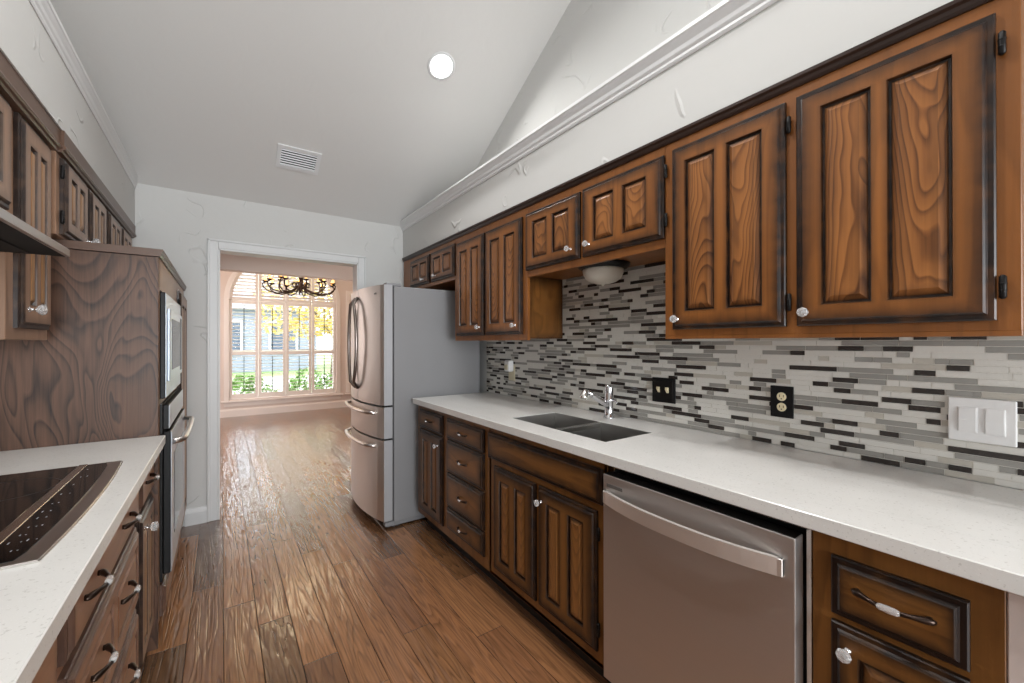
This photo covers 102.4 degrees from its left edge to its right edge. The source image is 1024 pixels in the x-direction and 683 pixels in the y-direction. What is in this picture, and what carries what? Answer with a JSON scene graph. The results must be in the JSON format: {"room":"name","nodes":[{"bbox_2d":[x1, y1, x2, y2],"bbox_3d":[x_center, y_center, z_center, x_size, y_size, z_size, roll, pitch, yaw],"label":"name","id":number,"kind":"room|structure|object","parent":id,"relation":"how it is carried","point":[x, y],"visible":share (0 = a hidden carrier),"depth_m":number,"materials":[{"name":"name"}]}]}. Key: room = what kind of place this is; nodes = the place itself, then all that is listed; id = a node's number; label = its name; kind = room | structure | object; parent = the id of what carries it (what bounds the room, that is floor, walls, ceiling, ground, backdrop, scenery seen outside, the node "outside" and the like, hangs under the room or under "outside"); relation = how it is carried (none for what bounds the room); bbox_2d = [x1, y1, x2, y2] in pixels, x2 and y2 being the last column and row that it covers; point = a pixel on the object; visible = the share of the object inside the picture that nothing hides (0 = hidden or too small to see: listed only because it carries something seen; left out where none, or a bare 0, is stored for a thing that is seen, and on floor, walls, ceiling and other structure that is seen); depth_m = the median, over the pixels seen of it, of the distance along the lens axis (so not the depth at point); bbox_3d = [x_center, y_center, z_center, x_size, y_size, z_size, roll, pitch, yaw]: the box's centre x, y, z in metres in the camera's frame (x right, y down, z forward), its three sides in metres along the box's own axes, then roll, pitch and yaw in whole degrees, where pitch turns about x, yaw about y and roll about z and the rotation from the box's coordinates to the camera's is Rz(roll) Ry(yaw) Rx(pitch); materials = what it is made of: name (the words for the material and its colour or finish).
{"room":"kitchen","nodes":[
{"label":"kitchen","id":0,"kind":"room"},
{"bbox_2d":[0,0,134,224],"bbox_3d":[-0.307,-0.955,-0.725,0.372,0.330,8.363,0,0,-35],"label":"wall","id":1,"kind":"structure","parent":0,"point":[25,42],"depth_m":1.47,"materials":[{"name":"grey paint"}]},
{"bbox_2d":[29,0,137,188],"bbox_3d":[-0.152,-1.087,-0.616,0.034,0.080,8.363,0,0,-35],"label":"trim","id":2,"kind":"structure","parent":1,"relation":"attached to","point":[44,9],"depth_m":1.67,"materials":[{"name":"white paint"}]},
{"bbox_2d":[132,183,403,526],"bbox_3d":[-1.446,-0.258,3.659,5.350,3.160,0.120,0,0,-35],"label":"wall","id":3,"kind":"structure","parent":0,"point":[180,223],"depth_m":3.02,"materials":[{"name":"grey paint"}]},
{"bbox_2d":[185,505,206,526],"bbox_3d":[-1.527,1.262,3.514,1.983,0.120,0.016,0,0,-35],"label":"baseboard","id":4,"kind":"structure","parent":3,"relation":"attached to","point":[197,515],"depth_m":2.97,"materials":[{"name":"white paint"}]},
{"bbox_2d":[207,238,365,521],"bbox_3d":[-1.805,0.283,3.398,1.139,2.078,0.154,0,0,-35],"label":"trim","id":5,"kind":"structure","parent":3,"relation":"attached to","point":[215,247],"depth_m":3.05,"materials":[{"name":"white paint"}]},
{"bbox_2d":[220,254,352,281],"bbox_3d":[-2.185,-0.275,4.664,5.200,3.200,0.140,0,0,-35],"label":"wall","id":6,"kind":"structure","parent":0,"point":[231,263],"depth_m":4.41,"materials":[{"name":"beige paint"}]},
{"bbox_2d":[220,271,352,409],"bbox_3d":[-4.370,-0.265,7.809,5.350,3.200,0.160,0,0,-35],"label":"wall","id":7,"kind":"structure","parent":0,"point":[342,286],"depth_m":8.07,"materials":[{"name":"beige paint"}]},
{"bbox_2d":[229,300,257,398],"bbox_3d":[-4.835,0.142,7.430,0.437,1.765,0.074,0,0,-35],"label":"plantation shutter","id":8,"kind":"object","parent":7,"relation":"attached to","point":[245,395],"visible":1,"depth_m":7.42,"materials":[{"name":"white wood"}]},
{"bbox_2d":[229,272,257,300],"bbox_3d":[-4.839,-1.145,7.438,0.437,0.800,0.049,0,0,-35],"label":"shutter","id":9,"kind":"object","parent":7,"relation":"attached to","point":[236,280],"visible":0.68,"depth_m":7.44,"materials":[{"name":"white wood"}]},
{"bbox_2d":[259,301,285,396],"bbox_3d":[-4.471,0.142,7.686,0.437,1.765,0.074,0,0,-35],"label":"plantation shutter","id":10,"kind":"object","parent":7,"relation":"attached to","point":[278,393],"visible":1,"depth_m":7.66,"materials":[{"name":"white wood"}]},
{"bbox_2d":[259,274,285,301],"bbox_3d":[-4.476,-1.189,7.695,0.437,0.888,0.049,0,0,-35],"label":"shutter","id":11,"kind":"object","parent":7,"relation":"attached to","point":[282,298],"visible":0.43,"depth_m":7.67,"materials":[{"name":"white wood"}]},
{"bbox_2d":[221,272,342,406],"bbox_3d":[-4.290,-0.277,7.817,2.020,2.865,0.200,0,0,-35],"label":"window","id":12,"kind":"structure","parent":7,"relation":"attached to","point":[304,341],"depth_m":7.80,"materials":[{"name":"white wood"}]},
{"bbox_2d":[220,400,350,417],"bbox_3d":[-4.318,1.265,7.732,5.150,0.140,0.018,0,0,-35],"label":"baseboard","id":13,"kind":"structure","parent":7,"relation":"attached to","point":[225,413],"depth_m":7.71,"materials":[{"name":"white wood"}]},
{"bbox_2d":[286,302,310,395],"bbox_3d":[-4.107,0.143,7.943,0.437,1.765,0.074,0,0,-35],"label":"plantation shutter","id":14,"kind":"object","parent":7,"relation":"attached to","point":[295,392],"visible":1,"depth_m":7.92,"materials":[{"name":"white wood"}]},
{"bbox_2d":[286,276,311,303],"bbox_3d":[-4.112,-1.189,7.951,0.437,0.888,0.049,0,0,-35],"label":"shutter","id":15,"kind":"object","parent":7,"relation":"attached to","point":[299,299],"visible":0.41,"depth_m":7.93,"materials":[{"name":"white wood"}]},
{"bbox_2d":[312,304,335,393],"bbox_3d":[-3.743,0.143,8.199,0.437,1.765,0.074,0,0,-35],"label":"plantation shutter","id":16,"kind":"object","parent":7,"relation":"attached to","point":[328,390],"visible":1,"depth_m":8.19,"materials":[{"name":"white wood"}]},
{"bbox_2d":[312,278,335,304],"bbox_3d":[-3.748,-1.144,8.207,0.437,0.800,0.049,0,0,-35],"label":"shutter","id":17,"kind":"object","parent":7,"relation":"attached to","point":[318,301],"visible":0.52,"depth_m":8.20,"materials":[{"name":"white wood"}]},
{"bbox_2d":[344,291,352,394],"bbox_3d":[-2.981,0.024,8.727,1.100,2.115,0.182,0,0,-35],"label":"window","id":18,"kind":"structure","parent":7,"relation":"attached to","point":[348,293],"depth_m":8.40,"materials":[{"name":"white"}]},
{"bbox_2d":[350,295,350,390],"bbox_3d":[-2.985,0.036,8.733,0.892,1.980,0.072,0,0,-35],"label":"plantation shutter","id":19,"kind":"object","parent":7,"relation":"attached to","point":[350,295],"visible":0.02,"depth_m":8.48,"materials":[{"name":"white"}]},
{"bbox_2d":[50,0,570,226],"bbox_3d":[0.612,-2.328,-0.073,2.623,2.478,8.363,0,0,-35],"label":"ceiling","id":20,"kind":"structure","parent":0,"point":[199,96],"depth_m":2.59,"materials":[{"name":"white paint"}]},
{"bbox_2d":[275,143,321,174],"bbox_3d":[-1.544,-1.313,2.982,0.279,0.102,0.177,0,0,-35],"label":"ceiling vent","id":21,"kind":"object","parent":20,"relation":"in","point":[287,157],"visible":1,"depth_m":2.98,"materials":[{"name":"white metal"}]},
{"bbox_2d":[427,51,454,80],"bbox_3d":[-0.460,-1.792,2.683,0.184,0.090,0.162,0,0,-35],"label":"recessed light","id":22,"kind":"object","parent":20,"relation":"in","point":[441,65],"visible":1,"depth_m":2.68,"materials":[{"name":"white paint"}]},
{"bbox_2d":[430,55,452,77],"bbox_3d":[-0.460,-1.791,2.683,0.148,0.073,0.130,0,0,-35],"label":"diffuser","id":23,"kind":"object","parent":22,"relation":"attached to","point":[441,66],"depth_m":2.68,"materials":[{"name":"white plastic"}]},
{"bbox_2d":[138,407,608,682],"bbox_3d":[-0.705,1.357,1.866,7.000,0.080,13.870,0,0,-35],"label":"floor","id":24,"kind":"structure","parent":0,"point":[293,582],"depth_m":2.12,"materials":[{"name":"brown wood"}]},
{"bbox_2d":[31,638,56,682],"bbox_3d":[-0.631,0.875,-0.017,0.657,0.875,1.464,0,0,-35],"label":"base cabinet","id":25,"kind":"object","parent":24,"relation":"on","point":[47,672],"visible":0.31,"depth_m":0.68,"materials":[{"name":"brown wood"}]},
{"bbox_2d":[0,435,165,682],"bbox_3d":[-0.983,0.418,0.480,0.656,0.037,2.720,0,0,-35],"label":"countertop","id":26,"kind":"structure","parent":25,"relation":"on","point":[37,599],"depth_m":0.76,"materials":[{"name":"white stone"}]},
{"bbox_2d":[0,461,122,570],"bbox_3d":[-1.290,0.397,0.911,0.548,0.009,0.773,0,0,-35],"label":"cooktop","id":27,"kind":"object","parent":26,"relation":"in","point":[39,509],"visible":1,"depth_m":0.99,"materials":[{"name":"black glass"}]},
{"bbox_2d":[0,238,186,651],"bbox_3d":[-2.174,0.463,2.168,0.653,1.712,1.439,0,0,-35],"label":"tall cabinet","id":28,"kind":"object","parent":24,"relation":"on","point":[95,376],"visible":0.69,"depth_m":1.66,"materials":[{"name":"brown wood"}]},
{"bbox_2d":[160,292,181,398],"bbox_3d":[-1.959,0.018,2.008,0.510,0.470,0.800,0,0,-35],"label":"microwave","id":29,"kind":"object","parent":28,"relation":"in","point":[170,310],"visible":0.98,"depth_m":1.89,"materials":[{"name":"silver plastic"}]},
{"bbox_2d":[159,388,193,581],"bbox_3d":[-1.966,0.668,2.002,0.653,0.778,0.808,0,0,-35],"label":"wall oven","id":30,"kind":"object","parent":28,"relation":"in","point":[172,414],"visible":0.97,"depth_m":1.91,"materials":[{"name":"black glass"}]},
{"bbox_2d":[57,491,141,682],"bbox_3d":[-1.296,0.878,0.928,0.657,0.875,0.845,0,0,-35],"label":"base cabinet","id":31,"kind":"object","parent":24,"relation":"on","point":[98,642],"visible":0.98,"depth_m":1.03,"materials":[{"name":"brown wood"}]},
{"bbox_2d":[133,465,159,668],"bbox_3d":[-1.649,0.879,1.434,0.663,0.875,0.387,0,0,-35],"label":"base cabinet","id":32,"kind":"object","parent":24,"relation":"on","point":[146,527],"visible":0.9,"depth_m":1.54,"materials":[{"name":"brown wood"}]},
{"bbox_2d":[345,282,479,526],"bbox_3d":[-0.872,0.454,3.409,0.897,1.735,0.864,0,0,-35],"label":"refrigerator","id":33,"kind":"object","parent":24,"relation":"on","point":[404,347],"visible":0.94,"depth_m":2.99,"materials":[{"name":"grey metal"}]},
{"bbox_2d":[418,405,500,586],"bbox_3d":[-0.166,0.881,2.720,0.669,0.875,0.958,0,0,-35],"label":"base cabinet","id":34,"kind":"object","parent":24,"relation":"on","point":[454,461],"visible":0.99,"depth_m":2.45,"materials":[{"name":"brown wood"}]},
{"bbox_2d":[413,392,1023,596],"bbox_3d":[0.484,0.421,1.810,0.642,0.037,3.243,0,0,-35],"label":"countertop","id":35,"kind":"structure","parent":34,"relation":"on","point":[971,530],"depth_m":1.14,"materials":[{"name":"white stone"}]},
{"bbox_2d":[514,413,648,441],"bbox_3d":[0.310,0.494,1.999,0.297,0.176,0.648,0,0,-35],"label":"sink","id":36,"kind":"object","parent":35,"relation":"in","point":[604,432],"visible":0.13,"depth_m":2.05,"materials":[{"name":"silver metal"}]},
{"bbox_2d":[579,384,616,418],"bbox_3d":[0.445,0.314,2.106,0.240,0.178,0.088,0,0,-35],"label":"faucet","id":37,"kind":"object","parent":35,"relation":"on","point":[608,401],"visible":1,"depth_m":2.15,"materials":[{"name":"silver metal"}]},
{"bbox_2d":[488,428,612,682],"bbox_3d":[0.344,0.879,1.996,0.669,0.875,0.811,0,0,-35],"label":"base cabinet","id":38,"kind":"object","parent":24,"relation":"on","point":[547,505],"visible":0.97,"depth_m":1.74,"materials":[{"name":"brown wood"}]},
{"bbox_2d":[603,467,812,682],"bbox_3d":[0.740,0.882,1.388,0.670,0.866,0.622,0,0,-35],"label":"dishwasher","id":39,"kind":"object","parent":24,"relation":"on","point":[698,588],"visible":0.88,"depth_m":1.18,"materials":[{"name":"silver metal"}]},
{"bbox_2d":[813,530,1007,682],"bbox_3d":[1.030,0.876,1.021,0.670,0.875,0.297,0,0,-35],"label":"base cabinet","id":40,"kind":"object","parent":24,"relation":"on","point":[879,617],"visible":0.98,"depth_m":0.85,"materials":[{"name":"brown wood"}]},
{"bbox_2d":[1007,592,1023,682],"bbox_3d":[1.282,0.875,0.714,0.612,0.875,0.494,0,0,-35],"label":"end panel","id":41,"kind":"object","parent":24,"relation":"on","point":[1015,603],"visible":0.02,"depth_m":0.73,"materials":[{"name":"beige paint"}]},
{"bbox_2d":[403,0,952,257],"bbox_3d":[1.533,-0.953,0.571,0.373,0.330,8.363,0,0,-35],"label":"wall","id":42,"kind":"structure","parent":0,"point":[787,38],"depth_m":1.50,"materials":[{"name":"grey paint"}]},
{"bbox_2d":[400,0,778,230],"bbox_3d":[1.374,-1.086,0.460,0.076,0.080,8.363,0,0,-35],"label":"trim","id":43,"kind":"structure","parent":42,"relation":"attached to","point":[726,15],"depth_m":1.75,"materials":[{"name":"white paint"}]},
{"bbox_2d":[475,0,1023,489],"bbox_3d":[1.723,-1.077,0.705,0.108,4.778,8.363,0,0,-35],"label":"wall","id":44,"kind":"structure","parent":0,"point":[882,400],"depth_m":1.81,"materials":[{"name":"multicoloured tile"}]},
{"bbox_2d":[404,240,455,290],"bbox_3d":[-0.581,-0.614,3.522,0.427,0.326,1.045,0,0,-35],"label":"upper cabinet","id":45,"kind":"object","parent":44,"relation":"attached to","point":[435,268],"visible":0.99,"depth_m":3.32,"materials":[{"name":"brown wood"}]},
{"bbox_2d":[402,0,992,261],"bbox_3d":[0.031,-0.766,2.364,0.018,0.032,3.644,0,0,-35],"label":"trim","id":46,"kind":"structure","parent":45,"relation":"attached to","point":[948,11],"depth_m":1.27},
{"bbox_2d":[455,207,562,340],"bbox_3d":[-0.034,-0.393,2.747,0.427,0.773,0.870,0,0,-35],"label":"upper cabinet","id":47,"kind":"object","parent":44,"relation":"attached to","point":[496,298],"visible":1,"depth_m":2.53,"materials":[{"name":"brown wood"}]},
{"bbox_2d":[509,365,514,380],"bbox_3d":[-0.002,0.230,3.050,0.008,0.120,0.080,0,0,-35],"label":"wall outlet","id":48,"kind":"object","parent":44,"relation":"attached to","point":[511,374],"visible":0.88,"depth_m":3.04,"materials":[{"name":"beige plastic"}]},
{"bbox_2d":[504,360,512,371],"bbox_3d":[-0.025,0.180,3.035,0.052,0.084,0.068,0,0,-35],"label":"plug","id":49,"kind":"object","parent":48,"relation":"attached to","point":[508,364],"visible":1,"depth_m":3.01,"materials":[{"name":"white plastic"}]},
{"bbox_2d":[526,146,667,279],"bbox_3d":[0.438,-0.570,2.077,0.427,0.422,1.010,0,0,-35],"label":"upper cabinet","id":50,"kind":"object","parent":44,"relation":"attached to","point":[619,213],"visible":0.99,"depth_m":1.85,"materials":[{"name":"brown wood"}]},
{"bbox_2d":[578,259,630,285],"bbox_3d":[0.463,-0.337,2.095,0.270,0.108,0.270,0,0,-35],"label":"lamp","id":51,"kind":"object","parent":50,"relation":"attached to","point":[608,272],"visible":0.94,"depth_m":2.02,"materials":[{"name":"white glass"}]},
{"bbox_2d":[652,377,675,403],"bbox_3d":[0.732,0.236,1.999,0.020,0.120,0.128,0,0,-35],"label":"light switch","id":52,"kind":"object","parent":44,"relation":"attached to","point":[663,389],"visible":1,"depth_m":2.00,"materials":[{"name":"black plastic"}]},
{"bbox_2d":[770,385,793,418],"bbox_3d":[1.034,0.231,1.579,0.009,0.120,0.080,0,0,-35],"label":"wall outlet","id":53,"kind":"object","parent":44,"relation":"attached to","point":[782,397],"visible":1,"depth_m":1.57,"materials":[{"name":"black plastic"}]},
{"bbox_2d":[777,392,785,400],"bbox_3d":[1.032,0.211,1.578,0.003,0.033,0.033,0,0,-35],"label":"socket","id":54,"kind":"object","parent":53,"relation":"attached to","point":[781,396],"depth_m":1.58,"materials":[{"name":"beige plastic"}]},
{"bbox_2d":[777,403,785,410],"bbox_3d":[1.032,0.251,1.578,0.003,0.033,0.033,0,0,-35],"label":"socket","id":55,"kind":"object","parent":53,"relation":"attached to","point":[780,406],"depth_m":1.58,"materials":[{"name":"beige plastic"}]},
{"bbox_2d":[665,0,1023,338],"bbox_3d":[0.968,-0.397,1.324,0.427,0.773,0.865,0,0,-35],"label":"upper cabinet","id":56,"kind":"object","parent":44,"relation":"attached to","point":[880,194],"visible":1,"depth_m":1.07,"materials":[{"name":"brown wood"}]},
{"bbox_2d":[948,396,1016,447],"bbox_3d":[1.325,0.224,1.164,0.012,0.125,0.130,0,0,-35],"label":"rocker switch","id":57,"kind":"object","parent":44,"relation":"attached to","point":[987,421],"visible":1,"depth_m":1.16,"materials":[{"name":"white plastic"}]},
{"bbox_3d":[-3.251,-1.872,5.485,7.000,0.100,4.937,0,0,-35],"label":"ceiling","id":58,"kind":"structure","parent":0,"visible":0},
{"bbox_2d":[262,275,335,296],"bbox_3d":[-3.223,-1.268,6.285,1.007,1.104,0.998,0,0,-35],"label":"chandelier","id":59,"kind":"object","parent":58,"relation":"hanging from","point":[300,287],"visible":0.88,"depth_m":6.25,"materials":[{"name":"grey metal"}]},
{"bbox_3d":[-0.500,-1.079,-0.861,0.100,4.778,8.363,0,0,-35],"label":"wall","id":60,"kind":"structure","parent":0,"visible":0},
{"bbox_2d":[0,94,10,209],"bbox_3d":[-1.344,-0.554,0.734,0.355,0.458,0.946,0,0,-35],"label":"upper cabinet","id":61,"kind":"object","parent":60,"relation":"attached to","point":[5,109],"visible":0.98,"depth_m":1.16,"materials":[{"name":"brown wood"}]},
{"bbox_2d":[0,110,50,339],"bbox_3d":[-1.703,-0.393,1.279,0.396,0.776,0.355,0,0,-35],"label":"upper cabinet","id":62,"kind":"object","parent":60,"relation":"attached to","point":[25,279],"visible":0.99,"depth_m":1.30,"materials":[{"name":"brown wood"}]},
{"bbox_2d":[0,207,69,256],"bbox_3d":[-1.304,-0.291,0.775,0.468,0.064,0.908,0,0,-35],"label":"range hood","id":63,"kind":"object","parent":60,"relation":"attached to","point":[16,236],"visible":1,"depth_m":1.08,"materials":[{"name":"silver metal"}]},
{"bbox_2d":[51,150,106,243],"bbox_3d":[-2.012,-0.588,1.735,0.416,0.384,0.739,0,0,-35],"label":"upper cabinet","id":64,"kind":"object","parent":60,"relation":"attached to","point":[77,214],"visible":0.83,"depth_m":1.63,"materials":[{"name":"brown wood"}]},
{"bbox_2d":[106,210,131,245],"bbox_3d":[-2.456,-0.586,2.364,0.416,0.384,0.799,0,0,-35],"label":"upper cabinet","id":65,"kind":"object","parent":60,"relation":"attached to","point":[116,234],"visible":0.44,"depth_m":2.28,"materials":[{"name":"brown wood"}]},
{"bbox_2d":[0,51,135,237],"bbox_3d":[-1.729,-0.741,1.594,0.048,0.082,2.895,0,0,-35],"label":"trim","id":66,"kind":"structure","parent":65,"relation":"attached to","point":[14,90],"depth_m":1.45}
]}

